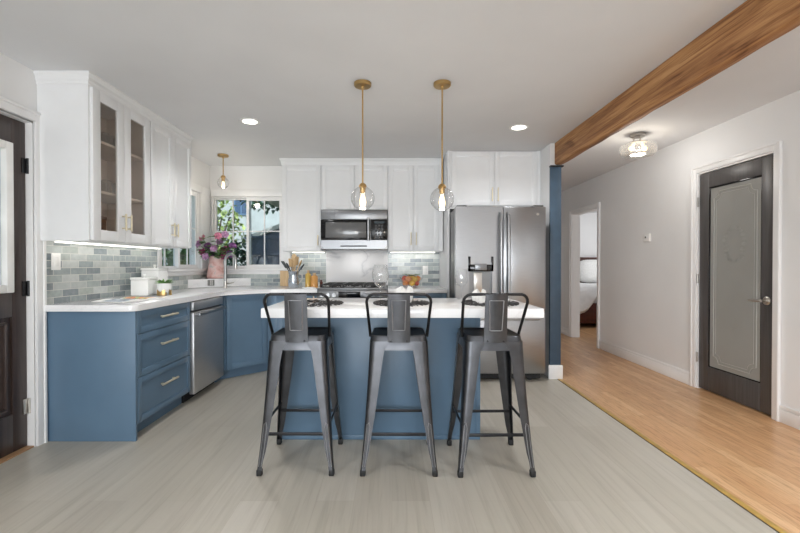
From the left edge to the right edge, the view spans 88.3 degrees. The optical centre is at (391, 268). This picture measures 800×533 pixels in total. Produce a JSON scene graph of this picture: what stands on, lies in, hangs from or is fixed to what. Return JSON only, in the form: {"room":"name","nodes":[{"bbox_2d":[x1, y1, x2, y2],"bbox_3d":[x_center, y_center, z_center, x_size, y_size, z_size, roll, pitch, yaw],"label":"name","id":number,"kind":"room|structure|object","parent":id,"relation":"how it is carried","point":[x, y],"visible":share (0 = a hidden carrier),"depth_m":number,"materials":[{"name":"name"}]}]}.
{"room":"kitchen","nodes":[
{"label":"kitchen","id":0,"kind":"room"},
{"bbox_2d":[0,53,209,446],"bbox_3d":[-2.390,-0.038,0.400,0.140,2.440,10.000,0,1,0],"label":"wall","id":1,"kind":"structure","parent":0,"point":[18,84],"depth_m":2.62,"materials":[{"name":"paint"}]},
{"bbox_2d":[0,110,34,463],"bbox_3d":[-2.390,0.112,2.194,0.140,2.108,0.966,0,1,0],"label":"door","id":2,"kind":"structure","parent":1,"relation":"in","point":[17,369],"depth_m":2.60,"materials":[{"name":"brown wood"}]},
{"bbox_2d":[0,96,47,445],"bbox_3d":[-2.307,0.078,2.191,0.026,2.176,1.096,0,1,0],"label":"trim","id":3,"kind":"structure","parent":1,"relation":"attached to","point":[40,262],"depth_m":2.68,"materials":[{"name":"white wood"}]},
{"bbox_2d":[51,253,60,269],"bbox_3d":[-2.306,-0.045,2.830,0.010,0.116,0.076,0,1,0],"label":"light switch","id":4,"kind":"object","parent":1,"relation":"attached to","point":[55,257],"visible":1,"depth_m":2.82,"materials":[{"name":"white plastic"}]},
{"bbox_2d":[37,84,150,244],"bbox_3d":[-2.125,-0.700,3.026,0.388,1.033,0.664,0,1,0],"label":"upper cabinet","id":5,"kind":"object","parent":1,"relation":"attached to","point":[76,159],"visible":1,"depth_m":2.71,"materials":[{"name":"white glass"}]},
{"bbox_2d":[101,216,106,229],"bbox_3d":[-2.128,-0.283,2.858,0.190,0.165,0.176,0,1,0],"label":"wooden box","id":6,"kind":"object","parent":5,"relation":"in","point":[103,218],"visible":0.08,"depth_m":2.91,"materials":[{"name":"brown wood"}]},
{"bbox_2d":[101,141,142,160],"bbox_3d":[-2.156,-0.872,3.025,0.303,0.018,0.624,0,0,0],"label":"shelf","id":7,"kind":"object","parent":5,"relation":"attached to","point":[107,150],"depth_m":3.13,"materials":[{"name":"white wood"}]},
{"bbox_2d":[101,191,142,203],"bbox_3d":[-2.156,-0.528,3.027,0.303,0.018,0.624,0,0,0],"label":"shelf","id":8,"kind":"object","parent":5,"relation":"attached to","point":[106,197],"depth_m":3.17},
{"bbox_2d":[46,241,206,304],"bbox_3d":[-2.316,0.020,4.004,0.008,0.429,2.497,0,1,0],"label":"backsplash","id":9,"kind":"structure","parent":1,"relation":"attached to","point":[87,272],"depth_m":3.22,"materials":[{"name":"tile"}]},
{"bbox_2d":[120,121,191,248],"bbox_3d":[-2.125,-0.706,3.702,0.388,1.033,0.684,0,1,0],"label":"upper cabinet","id":10,"kind":"object","parent":1,"relation":"attached to","point":[170,155],"visible":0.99,"depth_m":3.65,"materials":[{"name":"white wood"}]},
{"bbox_2d":[55,241,160,248],"bbox_3d":[-2.245,-0.181,3.369,0.030,0.009,1.220,0,1,0],"label":"light strip","id":11,"kind":"object","parent":10,"relation":"attached to","point":[55,241],"visible":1,"depth_m":3.19,"materials":[{"name":"white plastic"}]},
{"bbox_2d":[33,70,192,143],"bbox_3d":[-2.139,-1.246,3.364,0.360,0.076,1.402,0,1,0],"label":"crown molding","id":12,"kind":"structure","parent":10,"relation":"attached to","point":[41,76],"depth_m":2.82,"materials":[{"name":"white wood"}]},
{"bbox_2d":[157,182,210,275],"bbox_3d":[-2.355,-0.455,4.639,0.170,1.072,1.195,0,1,0],"label":"window","id":13,"kind":"structure","parent":1,"relation":"in","point":[193,268],"depth_m":4.96,"materials":[{"name":"white wood"}]},
{"bbox_2d":[210,166,439,285],"bbox_3d":[-0.340,-0.082,5.330,3.960,2.440,0.140,0,1,0],"label":"wall","id":14,"kind":"structure","parent":0,"point":[239,177],"depth_m":5.25,"materials":[{"name":"paint"}]},
{"bbox_2d":[211,190,290,273],"bbox_3d":[-1.802,-0.460,5.291,1.035,1.072,0.170,0,1,0],"label":"window","id":15,"kind":"structure","parent":14,"relation":"in","point":[248,195],"depth_m":5.28,"materials":[{"name":"white wood"}]},
{"bbox_2d":[282,165,325,252],"bbox_3d":[-1.073,-0.713,5.046,0.467,1.043,0.414,0,1,0],"label":"upper cabinet","id":16,"kind":"object","parent":14,"relation":"attached to","point":[301,184],"depth_m":4.88,"materials":[{"name":"white wood"}]},
{"bbox_2d":[227,252,438,285],"bbox_3d":[-0.854,0.009,5.256,2.916,0.429,0.008,0,1,0],"label":"backsplash","id":17,"kind":"structure","parent":14,"relation":"attached to","point":[399,264],"depth_m":5.25,"materials":[{"name":"tile"}]},
{"bbox_2d":[321,165,387,209],"bbox_3d":[-0.444,-0.962,5.044,0.790,0.545,0.414,0,1,0],"label":"upper cabinet","id":18,"kind":"object","parent":14,"relation":"attached to","point":[338,182],"visible":0.95,"depth_m":4.88,"materials":[{"name":"white wood"}]},
{"bbox_2d":[321,210,387,249],"bbox_3d":[-0.444,-0.456,5.006,0.782,0.458,0.469,0,1,0],"label":"microwave","id":19,"kind":"object","parent":18,"relation":"attached to","point":[340,229],"visible":1,"depth_m":4.82,"materials":[{"name":"silver metal"}]},
{"bbox_2d":[279,158,440,164],"bbox_3d":[-0.364,-1.260,5.056,1.937,0.076,0.385,0,1,0],"label":"crown molding","id":20,"kind":"structure","parent":18,"relation":"attached to","point":[284,161],"depth_m":4.88,"materials":[{"name":"white wood"}]},
{"bbox_2d":[326,250,387,284],"bbox_3d":[-0.445,0.004,5.253,0.790,0.470,0.013,0,1,0],"label":"marble panel","id":21,"kind":"object","parent":14,"relation":"attached to","point":[341,265],"visible":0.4,"depth_m":5.25,"materials":[{"name":"white stone"}]},
{"bbox_2d":[388,165,438,252],"bbox_3d":[0.255,-0.713,5.046,0.606,1.043,0.414,0,1,0],"label":"upper cabinet","id":22,"kind":"object","parent":14,"relation":"attached to","point":[413,222],"depth_m":4.88,"materials":[{"name":"white wood"}]},
{"bbox_2d":[423,266,427,274],"bbox_3d":[0.425,0.029,5.247,0.072,0.116,0.009,0,1,0],"label":"outlet","id":23,"kind":"object","parent":14,"relation":"attached to","point":[425,268],"visible":1,"depth_m":5.25,"materials":[{"name":"white plastic"}]},
{"bbox_2d":[438,165,442,251],"bbox_3d":[0.581,-0.718,5.072,0.046,1.033,0.361,0,1,0],"label":"trim","id":24,"kind":"structure","parent":14,"relation":"attached to","point":[440,209],"depth_m":4.89,"materials":[{"name":"white wood"}]},
{"bbox_2d":[0,371,777,532],"bbox_3d":[-0.407,1.232,0.391,4.225,0.100,9.960,0,1,0],"label":"floor","id":25,"kind":"structure","parent":0,"point":[193,468],"depth_m":2.25,"materials":[{"name":"grey laminate"}]},
{"bbox_2d":[47,302,190,440],"bbox_3d":[-1.999,0.722,3.132,0.640,0.872,0.755,0,1,0],"label":"base cabinet","id":26,"kind":"object","parent":25,"relation":"on","point":[111,375],"visible":0.98,"depth_m":2.76,"materials":[{"name":"blue wood"}]},
{"bbox_2d":[181,296,225,402],"bbox_3d":[-1.984,0.718,3.826,0.669,0.868,0.614,0,1,0],"label":"dishwasher","id":27,"kind":"object","parent":25,"relation":"on","point":[206,315],"visible":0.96,"depth_m":3.73,"materials":[{"name":"silver metal"}]},
{"bbox_2d":[190,297,218,311],"bbox_3d":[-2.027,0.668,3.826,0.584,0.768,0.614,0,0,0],"label":"control panel","id":28,"kind":"object","parent":27,"relation":"in","point":[212,297],"depth_m":3.69,"materials":[{"name":"silver metal"}]},
{"bbox_2d":[214,293,269,381],"bbox_3d":[-1.832,0.708,4.703,0.974,0.872,1.123,0,1,0],"label":"base cabinet","id":29,"kind":"object","parent":25,"relation":"on","point":[246,335],"visible":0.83,"depth_m":4.35,"materials":[{"name":"blue wood"}]},
{"bbox_2d":[45,286,319,311],"bbox_3d":[-1.565,0.256,3.989,1.493,0.043,2.529,0,1,0],"label":"countertop","id":30,"kind":"structure","parent":29,"relation":"on","point":[178,296],"depth_m":3.36,"materials":[{"name":"white stone"}]},
{"bbox_2d":[91,297,165,302],"bbox_3d":[-1.960,0.233,3.112,0.280,0.015,0.420,0,1,15],"label":"magazine","id":31,"kind":"object","parent":30,"relation":"on","point":[125,299],"visible":1,"depth_m":3.00,"materials":[{"name":"paper"}]},
{"bbox_2d":[105,299,134,301],"bbox_3d":[-1.961,0.232,2.993,0.180,0.010,0.170,0,1,15],"label":"photo","id":32,"kind":"object","parent":31,"relation":"on","point":[110,300],"depth_m":2.95},
{"bbox_2d":[125,297,152,298],"bbox_3d":[-1.942,0.229,3.216,0.220,0.009,0.170,0,1,15],"label":"food photo","id":33,"kind":"object","parent":31,"relation":"on","point":[125,297],"depth_m":3.16},
{"bbox_2d":[130,274,157,295],"bbox_3d":[-2.165,0.142,3.601,0.158,0.189,0.158,0,1,0],"label":"canister","id":34,"kind":"object","parent":30,"relation":"on","point":[140,286],"visible":0.97,"depth_m":3.53,"materials":[{"name":"white ceramic"}]},
{"bbox_2d":[140,264,167,292],"bbox_3d":[-2.200,0.100,3.821,0.168,0.269,0.168,0,1,0],"label":"canister","id":35,"kind":"object","parent":30,"relation":"on","point":[161,273],"visible":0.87,"depth_m":3.74,"materials":[{"name":"white ceramic"}]},
{"bbox_2d":[155,279,172,295],"bbox_3d":[-1.994,0.165,3.606,0.170,0.144,0.159,0,1,-41],"label":"potted plant","id":36,"kind":"object","parent":30,"relation":"on","point":[163,287],"visible":1,"depth_m":3.56,"materials":[{"name":"green plant"}]},
{"bbox_2d":[188,278,250,287],"bbox_3d":[-2.055,0.176,4.957,0.510,0.098,0.590,0,1,0],"label":"ledge","id":37,"kind":"object","parent":30,"relation":"on","point":[204,282],"visible":1,"depth_m":4.92,"materials":[{"name":"white stone"}]},
{"bbox_2d":[208,280,213,285],"bbox_3d":[-2.135,0.173,4.861,0.007,0.070,0.080,0,1,41],"label":"outlet","id":38,"kind":"object","parent":37,"relation":"attached to","point":[210,282],"depth_m":4.86,"materials":[{"name":"plastic"}]},
{"bbox_2d":[207,256,223,278],"bbox_3d":[-2.155,-0.009,5.060,0.224,0.268,0.224,0,1,0],"label":"vase","id":39,"kind":"object","parent":37,"relation":"on","point":[215,270],"visible":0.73,"depth_m":4.98,"materials":[{"name":"pink ceramic"}]},
{"bbox_2d":[192,248,205,256],"bbox_3d":[-2.292,-0.164,5.007,0.162,0.162,0.210,0,1,32],"label":"flower","id":40,"kind":"object","parent":39,"relation":"in","point":[200,252],"visible":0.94,"depth_m":4.99,"materials":[{"name":"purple plant"}]},
{"bbox_2d":[196,240,206,252],"bbox_3d":[-2.300,-0.209,4.991,0.232,0.252,0.162,0,1,0],"label":"flower","id":41,"kind":"object","parent":39,"relation":"in","point":[198,243],"visible":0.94,"depth_m":4.96,"materials":[{"name":"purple plant"}]},
{"bbox_2d":[199,252,214,259],"bbox_3d":[-2.238,-0.137,4.998,0.174,0.108,0.165,0,1,0],"label":"flower","id":42,"kind":"object","parent":39,"relation":"in","point":[205,256],"visible":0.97,"depth_m":4.94,"materials":[{"name":"pink plant"}]},
{"bbox_2d":[203,242,217,253],"bbox_3d":[-2.203,-0.200,5.019,0.195,0.232,0.204,0,1,0],"label":"flower","id":43,"kind":"object","parent":39,"relation":"in","point":[207,243],"visible":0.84,"depth_m":5.01,"materials":[{"name":"purple plant"}]},
{"bbox_2d":[206,232,221,250],"bbox_3d":[-2.122,-0.260,5.002,0.255,0.351,0.136,0,1,-29],"label":"flower","id":44,"kind":"object","parent":39,"relation":"in","point":[218,235],"visible":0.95,"depth_m":4.97,"materials":[{"name":"pink plant"}]},
{"bbox_2d":[206,245,224,255],"bbox_3d":[-2.143,-0.184,5.008,0.211,0.202,0.189,0,1,-29],"label":"flower","id":45,"kind":"object","parent":39,"relation":"in","point":[212,248],"visible":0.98,"depth_m":4.96,"materials":[{"name":"pink plant"}]},
{"bbox_2d":[211,238,226,252],"bbox_3d":[-2.113,-0.225,5.050,0.259,0.281,0.123,0,1,0],"label":"flower","id":46,"kind":"object","parent":39,"relation":"in","point":[220,239],"visible":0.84,"depth_m":5.04,"materials":[{"name":"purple plant"}]},
{"bbox_2d":[213,231,228,253],"bbox_3d":[-2.085,-0.270,4.996,0.188,0.372,0.148,0,1,0],"label":"flower","id":47,"kind":"object","parent":39,"relation":"in","point":[225,234],"visible":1,"depth_m":5.02,"materials":[{"name":"pink plant"}]},
{"bbox_2d":[214,253,227,259],"bbox_3d":[-2.073,-0.135,5.043,0.142,0.103,0.221,0,1,26],"label":"flower","id":48,"kind":"object","parent":39,"relation":"in","point":[222,256],"visible":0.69,"depth_m":5.00,"materials":[{"name":"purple plant"}]},
{"bbox_2d":[220,242,236,254],"bbox_3d":[-2.012,-0.200,5.000,0.218,0.233,0.150,0,1,-7],"label":"flower","id":49,"kind":"object","parent":39,"relation":"in","point":[231,245],"visible":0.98,"depth_m":5.03,"materials":[{"name":"purple plant"}]},
{"bbox_2d":[223,253,236,287],"bbox_3d":[-1.851,0.025,4.713,0.200,0.403,0.054,0,1,22],"label":"faucet","id":50,"kind":"object","parent":30,"relation":"on","point":[228,254],"visible":1,"depth_m":4.72,"materials":[{"name":"silver metal"}]},
{"bbox_2d":[280,271,288,285],"bbox_3d":[-1.330,0.129,5.101,0.110,0.190,0.024,0,1,0],"label":"cutting board","id":51,"kind":"object","parent":30,"relation":"on","point":[284,275],"visible":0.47,"depth_m":5.09,"materials":[{"name":"brown wood"}]},
{"bbox_2d":[288,271,302,287],"bbox_3d":[-1.138,0.131,4.796,0.152,0.190,0.134,0,1,38],"label":"utensil crock","id":52,"kind":"object","parent":30,"relation":"on","point":[293,280],"visible":1,"depth_m":4.75,"materials":[{"name":"grey metal"}]},
{"bbox_2d":[288,259,294,270],"bbox_3d":[-1.167,-0.005,4.822,0.072,0.214,0.064,0,1,-45],"label":"spatula","id":53,"kind":"object","parent":52,"relation":"in","point":[291,261],"visible":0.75,"depth_m":4.82,"materials":[{"name":"brown wood"}]},
{"bbox_2d":[293,257,298,270],"bbox_3d":[-1.123,-0.015,4.786,0.055,0.235,0.072,0,1,34],"label":"spatula","id":54,"kind":"object","parent":52,"relation":"in","point":[296,259],"visible":0.94,"depth_m":4.78,"materials":[{"name":"brown wood"}]},
{"bbox_2d":[305,270,310,286],"bbox_3d":[-0.985,0.126,4.841,0.068,0.200,0.068,0,1,0],"label":"oil bottle","id":55,"kind":"object","parent":30,"relation":"on","point":[307,275],"visible":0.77,"depth_m":4.82,"materials":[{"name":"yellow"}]},
{"bbox_2d":[311,273,317,287],"bbox_3d":[-0.905,0.141,4.801,0.084,0.170,0.084,0,1,0],"label":"oil bottle","id":56,"kind":"object","parent":30,"relation":"on","point":[314,279],"visible":0.87,"depth_m":4.77,"materials":[{"name":"brown glass"}]},
{"bbox_2d":[270,296,316,339],"bbox_3d":[-1.083,0.707,4.878,0.520,0.872,0.772,0,1,0],"label":"base cabinet","id":57,"kind":"object","parent":25,"relation":"on","point":[273,299],"visible":0.13,"depth_m":4.53,"materials":[{"name":"blue wood"}]},
{"bbox_2d":[256,293,342,475],"bbox_3d":[-0.542,0.650,2.514,0.436,1.026,0.436,0,1,0],"label":"bar stool","id":58,"kind":"object","parent":25,"relation":"on","point":[296,334],"visible":1,"depth_m":2.34,"materials":[{"name":"grey metal"}]},
{"bbox_2d":[317,282,387,297],"bbox_3d":[-0.433,0.660,4.824,0.760,0.965,0.843,0,1,0],"label":"stove","id":59,"kind":"object","parent":25,"relation":"on","point":[331,289],"visible":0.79,"depth_m":4.47,"materials":[{"name":"silver metal"}]},
{"bbox_2d":[317,285,387,289],"bbox_3d":[-0.433,0.225,4.857,0.760,0.025,0.770,0,0,0],"label":"cooktop","id":60,"kind":"object","parent":59,"relation":"in","point":[323,287],"depth_m":4.53,"materials":[{"name":"black metal"}]},
{"bbox_2d":[278,318,479,439],"bbox_3d":[-0.085,0.728,3.007,1.364,0.862,0.449,0,1,0],"label":"kitchen island","id":61,"kind":"object","parent":25,"relation":"on","point":[398,386],"visible":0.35,"depth_m":2.79,"materials":[{"name":"blue wood"}]},
{"bbox_2d":[261,298,543,317],"bbox_3d":[0.062,0.269,2.865,1.705,0.057,0.775,0,1,0],"label":"island countertop","id":62,"kind":"structure","parent":61,"relation":"on","point":[351,307],"depth_m":2.48,"materials":[{"name":"white stone"}]},
{"bbox_2d":[307,299,343,306],"bbox_3d":[-0.515,0.233,2.752,0.380,0.022,0.382,0,1,0],"label":"placemat","id":63,"kind":"object","parent":62,"relation":"on","point":[335,302],"visible":0.56,"depth_m":2.71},
{"bbox_2d":[373,299,428,306],"bbox_3d":[0.062,0.232,2.762,0.380,0.022,0.382,0,1,-4],"label":"placemat","id":64,"kind":"object","parent":62,"relation":"on","point":[378,302],"visible":0.62,"depth_m":2.70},
{"bbox_2d":[395,286,412,302],"bbox_3d":[0.082,0.181,2.822,0.137,0.117,0.062,0,1,-11],"label":"napkin","id":65,"kind":"object","parent":62,"relation":"on","point":[401,289],"visible":0.52,"depth_m":2.81,"materials":[{"name":"white fabric"}]},
{"bbox_2d":[472,289,485,302],"bbox_3d":[0.600,0.191,2.842,0.113,0.096,0.051,0,1,-12],"label":"napkin","id":66,"kind":"object","parent":62,"relation":"on","point":[481,299],"visible":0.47,"depth_m":2.82,"materials":[{"name":"white fabric"}]},
{"bbox_2d":[461,299,518,305],"bbox_3d":[0.655,0.232,2.762,0.380,0.022,0.382,0,1,-38],"label":"placemat","id":67,"kind":"object","parent":62,"relation":"on","point":[471,302],"visible":0.4,"depth_m":2.69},
{"bbox_2d":[360,293,437,476],"bbox_3d":[0.040,0.650,2.509,0.436,1.026,0.436,0,1,0],"label":"bar stool","id":68,"kind":"object","parent":25,"relation":"on","point":[398,335],"visible":1,"depth_m":2.33,"materials":[{"name":"grey metal"}]},
{"bbox_2d":[413,293,446,297],"bbox_3d":[0.279,0.707,4.878,0.648,0.872,0.772,0,1,0],"label":"base cabinet","id":69,"kind":"object","parent":25,"relation":"on","point":[433,295],"visible":0.1,"depth_m":4.52,"materials":[{"name":"blue wood"}]},
{"bbox_2d":[388,286,446,292],"bbox_3d":[0.279,0.248,4.875,0.651,0.043,0.756,0,1,0],"label":"countertop","id":70,"kind":"structure","parent":69,"relation":"on","point":[391,289],"depth_m":4.50,"materials":[{"name":"white stone"}]},
{"bbox_2d":[440,151,540,297],"bbox_3d":[1.126,-0.077,4.886,1.024,2.438,0.742,0,1,0],"label":"upper cabinet","id":71,"kind":"object","parent":25,"relation":"on","point":[474,178],"visible":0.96,"depth_m":4.55,"materials":[{"name":"white wood"}]},
{"bbox_2d":[447,293,535,477],"bbox_3d":[0.581,0.650,2.499,0.436,1.026,0.436,0,1,-1],"label":"bar stool","id":72,"kind":"object","parent":25,"relation":"on","point":[495,335],"visible":1,"depth_m":2.33,"materials":[{"name":"grey metal"}]},
{"bbox_2d":[450,205,545,379],"bbox_3d":[1.092,0.253,4.524,0.908,1.785,0.916,0,1,0],"label":"refrigerator","id":73,"kind":"object","parent":25,"relation":"on","point":[501,249],"visible":0.63,"depth_m":4.14,"materials":[{"name":"silver metal"}]},
{"bbox_2d":[0,0,799,212],"bbox_3d":[1.840,-1.329,2.788,8.720,0.100,14.800,0,1,0],"label":"ceiling","id":74,"kind":"structure","parent":0,"point":[292,67],"depth_m":2.60,"materials":[{"name":"paint"}]},
{"bbox_2d":[217,153,228,188],"bbox_3d":[-1.930,-1.103,4.711,0.130,0.384,0.130,0,1,0],"label":"pendant lamp","id":75,"kind":"object","parent":74,"relation":"hanging from","point":[221,155],"visible":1,"depth_m":4.70,"materials":[{"name":"gold metal"}]},
{"bbox_2d":[239,118,259,124],"bbox_3d":[-1.245,-1.284,3.609,0.176,0.003,0.176,0,1,0],"label":"recessed light","id":76,"kind":"object","parent":74,"relation":"in","point":[250,121],"visible":1,"depth_m":3.61,"materials":[{"name":"white plastic"}]},
{"bbox_2d":[351,79,374,209],"bbox_3d":[-0.203,-0.841,2.853,0.166,0.876,0.166,0,1,0],"label":"pendant lamp","id":77,"kind":"object","parent":74,"relation":"hanging from","point":[361,84],"visible":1,"depth_m":2.84,"materials":[{"name":"gold metal"}]},
{"bbox_2d":[359,183,366,192],"bbox_3d":[-0.203,-0.555,2.855,0.056,0.067,0.056,0,0,0],"label":"socket","id":78,"kind":"object","parent":77,"relation":"attached to","point":[362,186],"depth_m":2.84,"materials":[{"name":"gold metal"}]},
{"bbox_2d":[430,79,453,210],"bbox_3d":[0.347,-0.838,2.853,0.166,0.881,0.166,0,1,0],"label":"pendant lamp","id":79,"kind":"object","parent":74,"relation":"hanging from","point":[442,84],"visible":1,"depth_m":2.85,"materials":[{"name":"gold metal"}]},
{"bbox_2d":[438,184,445,193],"bbox_3d":[0.347,-0.550,2.855,0.056,0.067,0.056,0,0,0],"label":"socket","id":80,"kind":"object","parent":79,"relation":"attached to","point":[441,187],"depth_m":2.84,"materials":[{"name":"gold metal"}]},
{"bbox_2d":[509,124,528,130],"bbox_3d":[1.160,-1.285,3.769,0.176,0.003,0.176,0,1,0],"label":"recessed light","id":81,"kind":"object","parent":74,"relation":"in","point":[518,127],"visible":1,"depth_m":3.77,"materials":[{"name":"white plastic"}]},
{"bbox_2d":[619,132,657,158],"bbox_3d":[2.370,-1.181,3.970,0.324,0.215,0.324,0,1,0],"label":"ceiling lamp","id":82,"kind":"object","parent":74,"relation":"attached to","point":[639,135],"visible":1,"depth_m":3.95,"materials":[{"name":"clear glass"}]},
{"bbox_2d":[555,0,799,164],"bbox_3d":[1.726,-1.151,1.130,0.086,0.227,6.280,0,1,0],"label":"ceiling beam","id":83,"kind":"structure","parent":74,"relation":"attached to","point":[754,24],"depth_m":2.32,"materials":[{"name":"brown wood"}]},
{"bbox_2d":[540,144,554,376],"bbox_3d":[1.694,-0.086,5.852,0.107,2.440,3.135,0,1,0],"label":"wall","id":84,"kind":"structure","parent":0,"point":[548,153],"depth_m":4.37,"materials":[{"name":"paint"}]},
{"bbox_2d":[548,365,562,378],"bbox_3d":[1.691,1.075,4.331,0.148,0.145,0.157,0,1,0],"label":"baseboard","id":85,"kind":"structure","parent":84,"relation":"attached to","point":[554,371],"depth_m":4.25,"materials":[{"name":"white wood"}]},
{"bbox_2d":[549,165,563,364],"bbox_3d":[1.698,-0.028,4.262,0.135,2.060,0.044,0,1,0],"label":"support post","id":86,"kind":"object","parent":85,"relation":"on","point":[555,170],"visible":1,"depth_m":4.26,"materials":[{"name":"blue paint"}]},
{"bbox_2d":[580,213,596,256],"bbox_3d":[4.565,-0.123,10.059,3.270,2.440,0.120,0,1,0],"label":"wall","id":87,"kind":"structure","parent":0,"point":[588,221],"depth_m":9.99,"materials":[{"name":"paint"}]},
{"bbox_2d":[561,90,799,410],"bbox_3d":[2.990,-0.059,2.700,0.120,2.440,14.600,0,1,0],"label":"wall","id":88,"kind":"structure","parent":0,"point":[645,286],"depth_m":4.40,"materials":[{"name":"paint"}]},
{"bbox_2d":[561,326,568,335],"bbox_3d":[2.922,1.059,7.045,0.015,0.130,0.530,0,1,0],"label":"baseboard","id":89,"kind":"structure","parent":88,"relation":"attached to","point":[564,330],"depth_m":6.93,"materials":[{"name":"white wood"}]},
{"bbox_2d":[569,202,599,348],"bbox_3d":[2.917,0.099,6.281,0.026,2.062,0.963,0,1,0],"label":"trim","id":90,"kind":"structure","parent":88,"relation":"attached to","point":[595,205],"depth_m":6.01,"materials":[{"name":"white wood"}]},
{"bbox_2d":[600,340,689,384],"bbox_3d":[2.922,1.077,4.910,0.015,0.130,1.760,0,1,0],"label":"baseboard","id":91,"kind":"structure","parent":88,"relation":"attached to","point":[676,373],"depth_m":4.68,"materials":[{"name":"white wood"}]},
{"bbox_2d":[643,234,650,241],"bbox_3d":[2.917,-0.346,4.717,0.024,0.090,0.120,0,1,0],"label":"thermostat","id":92,"kind":"object","parent":88,"relation":"attached to","point":[646,237],"visible":1,"depth_m":4.71,"materials":[{"name":"white plastic"}]},
{"bbox_2d":[696,151,772,414],"bbox_3d":[2.963,0.126,3.566,0.173,2.055,0.820,0,1,0],"label":"door","id":93,"kind":"structure","parent":88,"relation":"in","point":[735,200],"depth_m":3.51,"materials":[{"name":"grey paint"}]},
{"bbox_2d":[689,141,782,421],"bbox_3d":[2.917,0.097,3.556,0.026,2.114,0.919,0,1,0],"label":"trim","id":94,"kind":"structure","parent":88,"relation":"attached to","point":[776,147],"depth_m":3.15,"materials":[{"name":"white wood"}]},
{"bbox_2d":[779,405,799,429],"bbox_3d":[2.922,1.127,-0.740,0.015,0.130,7.700,0,1,0],"label":"baseboard","id":95,"kind":"structure","parent":88,"relation":"attached to","point":[788,416],"depth_m":3.02,"materials":[{"name":"white wood"}]},
{"bbox_2d":[561,323,799,532],"bbox_3d":[3.973,1.210,2.811,4.455,0.100,14.800,0,1,0],"label":"floor","id":96,"kind":"structure","parent":0,"point":[754,457],"depth_m":3.03,"materials":[{"name":"brown wood"}]},
{"bbox_2d":[580,257,596,322],"bbox_3d":[4.300,0.428,8.825,2.016,1.360,2.318,0,1,0],"label":"bed","id":97,"kind":"object","parent":96,"relation":"on","point":[588,291],"visible":0.11,"depth_m":7.72,"materials":[{"name":"white fabric"}]},
{"bbox_2d":[580,260,596,282],"bbox_3d":[4.760,0.071,9.621,0.880,0.540,0.240,0,1,0],"label":"pillow","id":98,"kind":"object","parent":97,"relation":"on","point":[588,268],"visible":0.37,"depth_m":9.52,"materials":[{"name":"white fabric"}]},
{"bbox_2d":[580,283,596,313],"bbox_3d":[4.300,0.608,8.532,2.057,0.563,1.770,0,0,0],"label":"duvet","id":99,"kind":"object","parent":97,"relation":"on","point":[588,291],"depth_m":7.72,"materials":[{"name":"white fabric"}]},
{"bbox_2d":[557,379,787,532],"bbox_3d":[1.729,1.234,-0.154,0.034,0.104,8.870,0,1,0],"label":"trim","id":100,"kind":"structure","parent":96,"relation":"on","point":[767,521],"depth_m":2.36,"materials":[{"name":"brown wood"}]},
{"label":"outside","id":101,"kind":"structure","parent":0,"visible":0},
{"bbox_3d":[-2.000,1.393,10.513,28.000,0.100,27.000,0,1,0],"label":"ground","id":102,"kind":"structure","parent":101,"visible":0},
{"bbox_2d":[162,249,188,265],"bbox_3d":[-3.368,0.471,6.085,1.322,1.919,0.999,0,1,-5],"label":"shrub","id":103,"kind":"object","parent":102,"relation":"on","point":[168,253],"visible":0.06,"depth_m":5.97,"materials":[{"name":"green plant"}]},
{"bbox_2d":[162,200,278,265],"bbox_3d":[-5.300,-2.203,15.781,8.600,7.000,5.400,0,1,0],"label":"house","id":104,"kind":"structure","parent":102,"relation":"on","point":[257,218],"depth_m":13.49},
{"bbox_2d":[217,200,245,254],"bbox_3d":[-3.486,-0.049,8.074,1.341,2.830,0.815,0,1,0],"label":"shrub","id":105,"kind":"object","parent":102,"relation":"on","point":[228,226],"visible":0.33,"depth_m":8.07,"materials":[{"name":"green plant"}]},
{"bbox_2d":[227,239,255,265],"bbox_3d":[-2.747,0.476,7.285,0.820,1.966,0.804,0,1,-4],"label":"shrub","id":106,"kind":"object","parent":102,"relation":"on","point":[238,250],"visible":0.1,"depth_m":7.26,"materials":[{"name":"green plant"}]},
{"bbox_2d":[239,200,278,214],"bbox_3d":[-2.597,-0.410,9.129,1.841,3.536,0.753,0,1,0],"label":"tree","id":107,"kind":"object","parent":102,"relation":"on","point":[254,203],"visible":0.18,"depth_m":9.07,"materials":[{"name":"green plant"}]},
{"bbox_2d":[242,224,278,252],"bbox_3d":[-1.879,-0.306,10.838,3.306,3.292,2.320,0,1,0],"label":"shed","id":108,"kind":"object","parent":102,"relation":"on","point":[276,227],"visible":0.07,"depth_m":9.79,"materials":[{"name":"wood"}]},
{"bbox_2d":[245,234,278,264],"bbox_3d":[-1.650,0.320,8.603,2.856,2.080,0.100,0,1,0],"label":"fence","id":109,"kind":"object","parent":102,"relation":"on","point":[270,258],"visible":0.07,"depth_m":8.60,"materials":[{"name":"grey wood"}]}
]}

